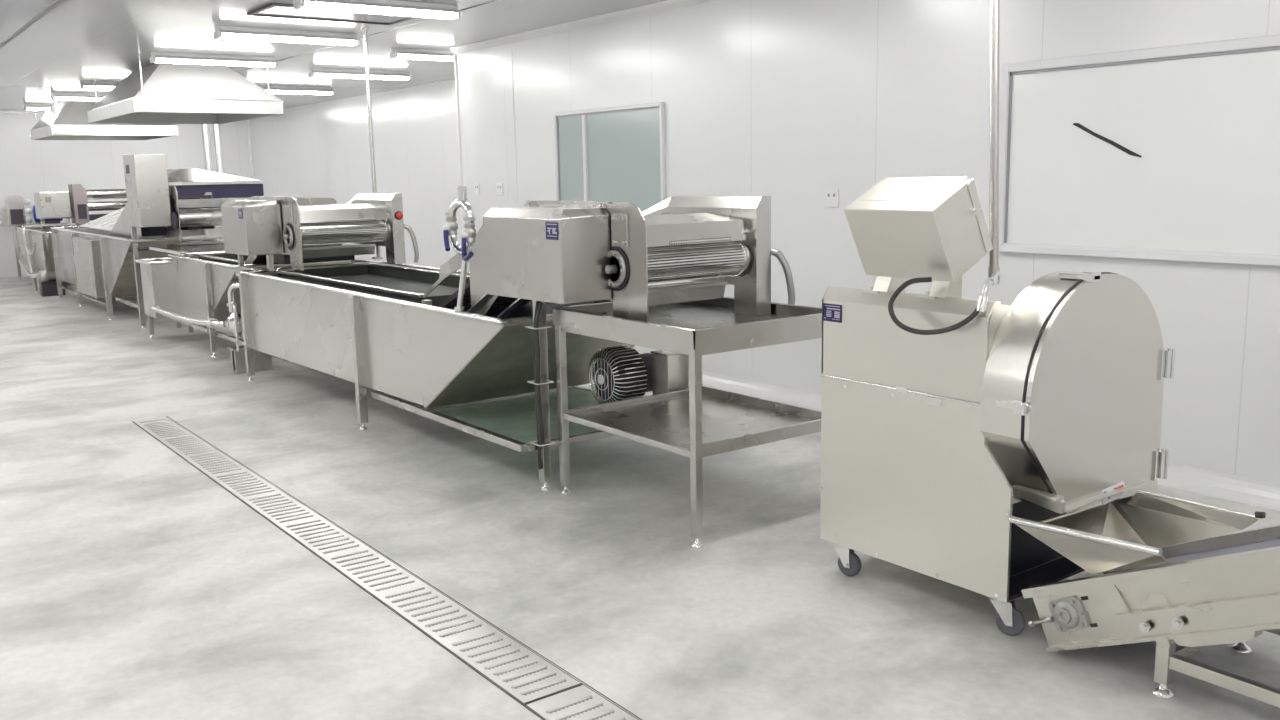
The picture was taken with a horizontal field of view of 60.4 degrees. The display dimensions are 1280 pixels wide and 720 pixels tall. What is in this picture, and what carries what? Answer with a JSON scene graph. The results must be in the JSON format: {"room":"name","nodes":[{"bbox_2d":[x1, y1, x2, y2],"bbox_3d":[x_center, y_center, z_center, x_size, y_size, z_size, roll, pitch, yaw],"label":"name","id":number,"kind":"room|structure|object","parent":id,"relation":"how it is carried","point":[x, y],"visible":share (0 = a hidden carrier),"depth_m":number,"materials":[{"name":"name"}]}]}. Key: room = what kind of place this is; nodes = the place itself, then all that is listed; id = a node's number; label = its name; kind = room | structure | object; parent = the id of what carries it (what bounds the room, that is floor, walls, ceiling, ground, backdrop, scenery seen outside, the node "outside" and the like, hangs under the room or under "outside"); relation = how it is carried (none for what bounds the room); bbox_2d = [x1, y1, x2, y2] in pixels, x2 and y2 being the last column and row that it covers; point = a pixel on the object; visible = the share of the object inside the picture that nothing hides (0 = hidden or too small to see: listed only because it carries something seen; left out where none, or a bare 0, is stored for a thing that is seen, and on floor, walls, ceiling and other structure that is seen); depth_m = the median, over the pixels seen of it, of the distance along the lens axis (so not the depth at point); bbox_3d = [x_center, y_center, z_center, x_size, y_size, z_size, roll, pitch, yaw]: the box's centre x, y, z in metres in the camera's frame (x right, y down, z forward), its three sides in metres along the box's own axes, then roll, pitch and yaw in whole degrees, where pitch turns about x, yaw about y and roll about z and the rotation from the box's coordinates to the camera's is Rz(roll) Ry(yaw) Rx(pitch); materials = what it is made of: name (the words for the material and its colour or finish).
{"room":"factory floor","nodes":[
{"label":"factory floor","id":0,"kind":"room"},
{"bbox_2d":[0,114,250,272],"bbox_3d":[-12.145,-2.733,18.495,11.200,2.870,0.100,-8,12,-36],"label":"wall","id":1,"kind":"structure","parent":0,"point":[27,166],"depth_m":19.84,"materials":[{"name":"white paint"}]},
{"bbox_2d":[0,270,38,277],"bbox_3d":[-12.084,-1.361,18.683,11.200,0.100,0.012,-8,12,-36],"label":"baseboard","id":2,"kind":"structure","parent":1,"relation":"attached to","point":[2,274],"depth_m":19.41,"materials":[{"name":"white"}]},
{"bbox_2d":[0,111,45,113],"bbox_3d":[-12.138,-4.119,18.210,11.200,0.039,0.020,-8,12,-36],"label":"trim","id":3,"kind":"structure","parent":1,"relation":"attached to","point":[1,112],"depth_m":19.15,"materials":[{"name":"silver metal"}]},
{"bbox_2d":[0,0,665,111],"bbox_3d":[-4.749,-2.667,8.371,11.600,0.100,25.200,-8,12,-36],"label":"ceiling","id":4,"kind":"structure","parent":0,"point":[75,41],"depth_m":9.99,"materials":[{"name":"white paint"}]},
{"bbox_2d":[0,0,63,48],"bbox_3d":[-4.636,-2.631,8.462,0.040,0.005,24.800,-8,12,-36],"label":"trim","id":5,"kind":"structure","parent":4,"relation":"attached to","point":[57,2],"depth_m":8.66,"materials":[{"name":"silver metal"}]},
{"bbox_2d":[24,104,52,109],"bbox_3d":[-9.246,-4.074,17.758,1.224,0.094,0.190,-8,12,-36],"label":"ceiling lamp","id":6,"kind":"object","parent":4,"relation":"attached to","point":[26,106],"visible":0.41,"depth_m":17.46,"materials":[{"name":"white plastic"}]},
{"bbox_2d":[51,93,105,100],"bbox_3d":[-7.755,-3.767,15.774,1.224,0.094,0.190,-8,12,-36],"label":"ceiling lamp","id":7,"kind":"object","parent":4,"relation":"attached to","point":[54,96],"visible":0.52,"depth_m":15.55,"materials":[{"name":"white plastic"}]},
{"bbox_2d":[79,81,119,89],"bbox_3d":[-6.502,-3.509,14.109,1.224,0.094,0.190,-8,12,-36],"label":"ceiling lamp","id":8,"kind":"object","parent":4,"relation":"attached to","point":[100,85],"visible":0.43,"depth_m":13.83,"materials":[{"name":"white plastic"}]},
{"bbox_2d":[29,100,177,139],"bbox_3d":[-8.434,-3.763,17.219,1.750,0.559,2.010,-8,12,-36],"label":"exhaust hood","id":9,"kind":"object","parent":4,"relation":"hanging from","point":[66,119],"visible":0.8,"depth_m":16.47,"materials":[{"name":"metal"}]},
{"bbox_2d":[87,56,283,123],"bbox_3d":[-5.212,-3.019,12.463,1.520,0.559,2.380,-8,12,-36],"label":"exhaust hood","id":10,"kind":"object","parent":4,"relation":"hanging from","point":[158,93],"visible":0.98,"depth_m":11.76,"materials":[{"name":"grey metal"}]},
{"bbox_2d":[150,52,277,67],"bbox_3d":[-4.337,-3.063,11.230,1.224,0.094,0.190,-8,12,-36],"label":"ceiling lamp","id":11,"kind":"object","parent":4,"relation":"attached to","point":[157,57],"visible":1,"depth_m":11.16,"materials":[{"name":"white plastic"}]},
{"bbox_2d":[213,26,359,45],"bbox_3d":[-3.030,-2.794,9.493,1.224,0.094,0.190,-8,12,-36],"label":"ceiling lamp","id":12,"kind":"object","parent":4,"relation":"attached to","point":[222,32],"visible":1,"depth_m":9.43,"materials":[{"name":"white plastic"}]},
{"bbox_2d":[259,86,334,94],"bbox_3d":[-4.838,-3.729,15.200,1.224,0.094,0.190,-8,12,-36],"label":"ceiling lamp","id":13,"kind":"object","parent":4,"relation":"attached to","point":[273,89],"visible":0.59,"depth_m":15.23,"materials":[{"name":"white plastic"}]},
{"bbox_2d":[247,2,417,24],"bbox_3d":[-2.366,-2.686,8.553,1.180,0.019,0.610,-8,12,-36],"label":"ceiling lamp","id":14,"kind":"object","parent":4,"relation":"attached to","point":[276,10],"visible":0.76,"depth_m":8.57,"materials":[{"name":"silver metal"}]},
{"bbox_2d":[308,68,410,80],"bbox_3d":[-3.327,-3.404,13.109,1.224,0.094,0.190,-8,12,-36],"label":"ceiling lamp","id":15,"kind":"object","parent":4,"relation":"attached to","point":[314,72],"visible":1,"depth_m":13.03,"materials":[{"name":"white plastic"}]},
{"bbox_2d":[361,28,382,259],"bbox_3d":[-2.346,-1.871,9.608,0.080,1.979,0.080,-8,12,-36],"label":"conduit pipe","id":16,"kind":"object","parent":4,"relation":"hanging from","point":[365,36],"visible":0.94,"depth_m":9.56,"materials":[{"name":"metal"}]},
{"bbox_2d":[293,0,460,19],"bbox_3d":[-1.879,-2.557,7.962,1.224,0.094,0.190,-8,12,-36],"label":"ceiling lamp","id":17,"kind":"object","parent":4,"relation":"attached to","point":[385,7],"visible":1,"depth_m":7.95,"materials":[{"name":"white plastic"}]},
{"bbox_2d":[390,48,453,60],"bbox_3d":[-1.967,-3.123,11.300,1.224,0.094,0.190,-8,12,-36],"label":"ceiling lamp","id":18,"kind":"object","parent":4,"relation":"attached to","point":[397,53],"visible":0.56,"depth_m":11.08,"materials":[{"name":"white plastic"}]},
{"bbox_2d":[988,0,999,283],"bbox_3d":[1.239,-1.114,3.863,0.070,1.690,0.116,-8,12,-36],"label":"conduit pipe","id":19,"kind":"object","parent":4,"relation":"hanging from","point":[993,267],"visible":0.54,"depth_m":3.89,"materials":[{"name":"metal"}]},
{"bbox_2d":[250,79,461,270],"bbox_3d":[-4.027,-2.651,17.036,0.100,2.870,11.920,-8,12,-36],"label":"wall","id":20,"kind":"structure","parent":0,"point":[322,149],"depth_m":16.72,"materials":[{"name":"white paint"}]},
{"bbox_2d":[246,120,253,178],"bbox_3d":[-7.626,-3.372,21.706,0.070,2.870,0.067,-8,12,-36],"label":"trim","id":21,"kind":"structure","parent":20,"relation":"attached to","point":[247,121],"depth_m":21.55,"materials":[{"name":"white plastic"}]},
{"bbox_2d":[237,0,499,72],"bbox_3d":[-2.507,-2.939,10.015,0.015,0.005,24.800,-8,12,-36],"label":"trim","id":22,"kind":"structure","parent":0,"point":[495,0],"depth_m":9.57,"materials":[{"name":"silver metal"}]},
{"bbox_2d":[457,54,469,271],"bbox_3d":[-1.140,-1.811,11.760,1.640,2.870,0.100,-8,12,-36],"label":"wall","id":23,"kind":"structure","parent":0,"point":[458,55],"depth_m":11.15,"materials":[{"name":"white paint"}]},
{"bbox_2d":[454,53,464,231],"bbox_3d":[-1.828,-1.722,11.319,0.040,2.870,0.040,-8,12,-36],"label":"trim","id":24,"kind":"structure","parent":23,"relation":"attached to","point":[455,55],"depth_m":11.20,"materials":[{"name":"white plastic"}]},
{"bbox_2d":[0,277,1279,719],"bbox_3d":[-4.689,0.260,8.870,11.600,0.100,25.200,-8,12,-36],"label":"floor","id":25,"kind":"structure","parent":0,"point":[134,585],"depth_m":4.40,"materials":[{"name":"concrete"}]},
{"bbox_2d":[12,224,82,290],"bbox_3d":[-9.314,-1.711,17.978,1.172,0.916,3.382,-8,12,-36],"label":"tank","id":26,"kind":"object","parent":25,"relation":"on","point":[42,259],"visible":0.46,"depth_m":17.41,"materials":[{"name":"metal"}]},
{"bbox_2d":[0,195,32,225],"bbox_3d":[-10.721,-2.567,18.854,0.570,0.515,0.361,7,12,39],"label":"machine","id":27,"kind":"object","parent":26,"relation":"on","point":[15,212],"visible":1,"depth_m":18.72,"materials":[{"name":"metal"}]},
{"bbox_2d":[4,195,25,225],"bbox_3d":[-10.730,-2.567,18.860,0.260,0.515,0.450,-8,12,-36],"label":"control box","id":28,"kind":"object","parent":27,"relation":"attached to","point":[15,212],"depth_m":18.69,"materials":[{"name":"metal"}]},
{"bbox_2d":[33,205,62,223],"bbox_3d":[-10.139,-2.486,18.844,0.450,0.335,0.280,-8,12,-36],"label":"motor","id":29,"kind":"object","parent":26,"relation":"on","point":[37,221],"visible":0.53,"depth_m":18.74,"materials":[{"name":"blue"}]},
{"bbox_2d":[18,223,79,294],"bbox_3d":[-9.305,-1.637,17.206,0.660,1.029,2.409,-8,12,-36],"label":"guard rail","id":30,"kind":"object","parent":25,"relation":"on","point":[31,274],"visible":0.94,"depth_m":16.64,"materials":[{"name":"metal"}]},
{"bbox_2d":[39,270,65,296],"bbox_3d":[-8.612,-1.135,16.105,0.300,0.380,0.200,-8,12,-36],"label":"pump","id":31,"kind":"object","parent":25,"relation":"on","point":[48,287],"visible":0.81,"depth_m":16.01,"materials":[{"name":"grey"}]},
{"bbox_2d":[33,184,126,229],"bbox_3d":[-8.407,-1.939,17.168,1.660,1.600,0.660,-8,12,-36],"label":"roller","id":32,"kind":"object","parent":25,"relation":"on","point":[73,203],"visible":0.68,"depth_m":16.68,"materials":[{"name":"metal"}]},
{"bbox_2d":[89,214,106,220],"bbox_3d":[-8.088,-2.236,17.116,0.920,0.090,0.150,-8,12,-36],"label":"tray","id":33,"kind":"object","parent":32,"relation":"on","point":[91,216],"depth_m":16.84,"materials":[{"name":"grey metal"}]},
{"bbox_2d":[50,192,223,329],"bbox_3d":[-6.522,-1.421,14.197,1.286,1.500,4.882,-8,12,-36],"label":"tank","id":34,"kind":"object","parent":25,"relation":"on","point":[100,263],"visible":0.51,"depth_m":13.11,"materials":[{"name":"metal"}]},
{"bbox_2d":[80,208,123,230],"bbox_3d":[-6.846,-1.864,14.483,0.604,0.249,2.200,-8,12,-36],"label":"sheet","id":35,"kind":"object","parent":34,"relation":"on","point":[107,222],"visible":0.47,"depth_m":14.62,"materials":[{"name":"white metal"}]},
{"bbox_2d":[123,153,251,332],"bbox_3d":[-4.818,-1.289,12.025,1.253,1.900,0.660,-8,12,-36],"label":"machine","id":36,"kind":"object","parent":25,"relation":"on","point":[151,202],"visible":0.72,"depth_m":11.62,"materials":[{"name":"metal"}]},
{"bbox_2d":[168,238,223,244],"bbox_3d":[-4.718,-1.310,12.109,0.770,0.030,0.560,-8,12,-36],"label":"drip tray","id":37,"kind":"object","parent":36,"relation":"on","point":[191,241],"depth_m":11.87,"materials":[{"name":"metal"}]},
{"bbox_2d":[201,124,212,171],"bbox_3d":[-6.721,-2.628,17.232,0.160,2.869,0.160,-8,12,-36],"label":"duct","id":38,"kind":"object","parent":25,"relation":"on","point":[205,127],"visible":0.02,"depth_m":17.07,"materials":[{"name":"metal"}]},
{"bbox_2d":[151,283,271,373],"bbox_3d":[-4.023,-0.382,9.962,2.604,0.772,0.432,8,13,43],"label":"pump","id":39,"kind":"object","parent":25,"relation":"on","point":[262,362],"visible":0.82,"depth_m":9.27,"materials":[{"name":"silver metal"}]},
{"bbox_2d":[167,169,263,228],"bbox_3d":[-6.472,-1.938,16.360,1.460,1.790,1.250,-8,12,-36],"label":"fryer","id":40,"kind":"object","parent":25,"relation":"on","point":[187,182],"visible":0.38,"depth_m":15.87,"materials":[{"name":"silver metal"}]},
{"bbox_2d":[212,124,223,173],"bbox_3d":[-6.585,-2.648,17.331,0.160,2.869,0.160,-8,12,-36],"label":"duct","id":41,"kind":"object","parent":25,"relation":"on","point":[216,127],"visible":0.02,"depth_m":17.18,"materials":[{"name":"metal"}]},
{"bbox_2d":[135,197,373,356],"bbox_3d":[-3.832,-0.830,10.612,1.304,1.430,3.490,-8,12,-36],"label":"tank","id":42,"kind":"object","parent":25,"relation":"on","point":[196,285],"visible":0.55,"depth_m":10.57,"materials":[{"name":"metal"}]},
{"bbox_2d":[132,416,642,719],"bbox_3d":[-1.347,0.816,4.869,0.232,0.011,6.790,-8,12,-36],"label":"floor drain grate","id":43,"kind":"object","parent":25,"relation":"on","point":[524,705],"depth_m":4.22,"materials":[{"name":"grey metal"}]},
{"bbox_2d":[238,224,702,490],"bbox_3d":[-1.543,-0.358,7.624,1.238,1.410,4.676,-8,12,-36],"label":"tank","id":44,"kind":"object","parent":25,"relation":"on","point":[395,331],"visible":0.74,"depth_m":6.63,"materials":[{"name":"metal"}]},
{"bbox_2d":[268,254,354,263],"bbox_3d":[-2.781,-0.878,9.309,0.600,0.080,0.400,-8,12,-36],"label":"drip tray","id":45,"kind":"object","parent":44,"relation":"on","point":[278,258],"depth_m":9.14,"materials":[{"name":"grey metal"}]},
{"bbox_2d":[221,193,418,270],"bbox_3d":[-2.692,-1.083,9.143,1.241,0.575,1.279,-8,12,-36],"label":"roller","id":46,"kind":"object","parent":44,"relation":"on","point":[261,225],"visible":1,"depth_m":8.80,"materials":[{"name":"metal"}]},
{"bbox_2d":[442,186,475,310],"bbox_3d":[-0.945,-0.593,5.839,0.110,0.657,0.368,-8,12,-36],"label":"valve assembly","id":47,"kind":"object","parent":44,"relation":"on","point":[468,235],"visible":1,"depth_m":5.83,"materials":[{"name":"metal"}]},
{"bbox_2d":[434,388,599,443],"bbox_3d":[-0.492,0.306,6.321,1.010,0.005,1.060,-8,12,-36],"label":"tray","id":48,"kind":"object","parent":44,"relation":"on","point":[514,419],"depth_m":6.29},
{"bbox_2d":[532,301,544,468],"bbox_3d":[-0.497,0.135,5.504,0.040,0.867,0.108,-8,12,-36],"label":"cable bundle","id":49,"kind":"object","parent":44,"relation":"attached to","point":[535,336],"visible":0.99,"depth_m":5.51,"materials":[{"name":"grey"}]},
{"bbox_2d":[525,326,551,328],"bbox_3d":[-0.507,-0.165,5.501,0.100,0.006,0.102,-8,12,-36],"label":"cable tie","id":50,"kind":"object","parent":49,"relation":"attached to","point":[525,326],"visible":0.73,"depth_m":5.48,"materials":[{"name":"white plastic"}]},
{"bbox_2d":[527,380,553,384],"bbox_3d":[-0.501,0.111,5.548,0.100,0.006,0.102,-8,12,-36],"label":"cable tie","id":51,"kind":"object","parent":49,"relation":"attached to","point":[533,380],"visible":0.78,"depth_m":5.52,"materials":[{"name":"white plastic"}]},
{"bbox_2d":[529,441,555,445],"bbox_3d":[-0.495,0.421,5.601,0.100,0.006,0.102,-8,12,-36],"label":"cable tie","id":52,"kind":"object","parent":49,"relation":"attached to","point":[532,441],"visible":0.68,"depth_m":5.58,"materials":[{"name":"white plastic"}]},
{"bbox_2d":[587,344,651,403],"bbox_3d":[-0.083,0.112,6.196,0.346,0.400,0.352,-8,12,-36],"label":"motor","id":53,"kind":"object","parent":44,"relation":"on","point":[619,372],"visible":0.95,"depth_m":6.07,"materials":[{"name":"silver metal"}]},
{"bbox_2d":[650,350,688,394],"bbox_3d":[0.180,0.138,6.079,0.184,0.378,0.155,-8,12,-36],"label":"box","id":54,"kind":"object","parent":44,"relation":"on","point":[670,370],"visible":0.44,"depth_m":6.01,"materials":[{"name":"metal"}]},
{"bbox_2d":[552,297,821,548],"bbox_3d":[0.269,0.225,5.346,0.908,0.952,1.103,-8,12,-36],"label":"tray table","id":55,"kind":"object","parent":25,"relation":"on","point":[699,421],"visible":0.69,"depth_m":5.19,"materials":[{"name":"metal"}]},
{"bbox_2d":[483,195,794,321],"bbox_3d":[-0.047,-0.520,5.536,1.133,0.580,1.214,-8,12,-36],"label":"roller","id":56,"kind":"object","parent":55,"relation":"on","point":[560,252],"visible":0.98,"depth_m":5.20,"materials":[{"name":"metal"}]},
{"bbox_2d":[552,297,821,349],"bbox_3d":[0.261,-0.203,5.274,0.908,0.084,1.103,-8,12,-36],"label":"tray","id":57,"kind":"object","parent":55,"relation":"on","point":[709,324],"depth_m":5.03,"materials":[{"name":"metal"}]},
{"bbox_2d":[574,394,812,448],"bbox_3d":[0.274,0.293,5.354,0.840,0.005,1.025,-8,12,-36],"label":"shelf","id":58,"kind":"object","parent":55,"relation":"attached to","point":[664,418],"depth_m":5.37,"materials":[{"name":"metal"}]},
{"bbox_2d":[820,177,1174,635],"bbox_3d":[1.298,0.099,4.134,0.938,1.564,0.976,-8,12,-36],"label":"cutter","id":59,"kind":"object","parent":25,"relation":"on","point":[946,417],"visible":0.89,"depth_m":3.85,"materials":[{"name":"metal"}]},
{"bbox_2d":[1009,556,1084,600],"bbox_3d":[1.518,0.762,4.000,0.758,0.015,0.117,-8,12,-36],"label":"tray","id":60,"kind":"object","parent":59,"relation":"on","point":[1051,569],"depth_m":3.94,"materials":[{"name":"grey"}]},
{"bbox_2d":[1008,490,1279,707],"bbox_3d":[2.074,0.530,3.014,0.618,1.060,2.040,-8,12,-36],"label":"conveyor","id":61,"kind":"object","parent":25,"relation":"on","point":[1188,574],"visible":1,"depth_m":3.42,"materials":[{"name":"warm steel"},{"name":"steel"},{"name":"chrome"}]},
{"bbox_2d":[461,0,1279,483],"bbox_3d":[2.083,-0.931,6.201,0.100,2.870,12.780,-8,12,-36],"label":"wall","id":62,"kind":"structure","parent":0,"point":[789,102],"depth_m":7.02,"materials":[{"name":"white paint"}]},
{"bbox_2d":[474,183,479,194],"bbox_3d":[-1.637,-1.716,11.048,0.012,0.120,0.100,-8,12,-36],"label":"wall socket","id":63,"kind":"object","parent":62,"relation":"attached to","point":[476,185],"visible":1,"depth_m":11.04,"materials":[{"name":"white plastic"}]},
{"bbox_2d":[496,183,502,194],"bbox_3d":[-1.362,-1.659,10.683,0.012,0.120,0.120,-8,12,-36],"label":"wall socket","id":64,"kind":"object","parent":62,"relation":"attached to","point":[499,186],"visible":1,"depth_m":10.68,"materials":[{"name":"white plastic"}]},
{"bbox_2d":[510,43,517,206],"bbox_3d":[-1.171,-1.611,10.437,0.004,2.700,0.020,-8,12,-36],"label":"trim","id":65,"kind":"structure","parent":62,"relation":"attached to","point":[510,43],"depth_m":10.33,"materials":[{"name":"white plastic"}]},
{"bbox_2d":[450,0,713,53],"bbox_3d":[1.961,-2.312,5.958,0.059,0.059,12.880,-8,12,-36],"label":"trim","id":66,"kind":"structure","parent":62,"relation":"attached to","point":[668,4],"depth_m":9.21,"materials":[{"name":"white"}]},
{"bbox_2d":[554,102,665,211],"bbox_3d":[-0.279,-1.577,9.191,0.039,1.035,1.560,-8,12,-36],"label":"window","id":67,"kind":"structure","parent":62,"relation":"in","point":[616,154],"depth_m":9.11,"materials":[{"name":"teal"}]},
{"bbox_2d":[825,189,838,207],"bbox_3d":[1.258,-1.061,7.211,0.012,0.120,0.120,-8,12,-36],"label":"electrical outlet","id":68,"kind":"object","parent":62,"relation":"attached to","point":[831,195],"visible":1,"depth_m":7.20,"materials":[{"name":"white plastic"}]},
{"bbox_2d":[702,368,1279,510],"bbox_3d":[2.001,0.439,6.414,0.099,0.099,12.880,-8,12,-36],"label":"baseboard","id":69,"kind":"structure","parent":62,"relation":"attached to","point":[1264,494],"depth_m":5.50,"materials":[{"name":"white"}]},
{"bbox_2d":[999,35,1279,265],"bbox_3d":[2.639,-0.993,5.307,0.039,1.030,2.115,-8,12,-36],"label":"whiteboard","id":70,"kind":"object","parent":62,"relation":"in","point":[1202,119],"depth_m":5.47,"materials":[{"name":"white"}]},
{"bbox_2d":[1073,123,1141,157],"bbox_3d":[2.389,-1.127,5.632,0.006,0.186,0.382,-8,12,-36],"label":"strip","id":71,"kind":"object","parent":70,"relation":"attached to","point":[1080,126],"visible":1,"depth_m":5.62,"materials":[{"name":"black"}]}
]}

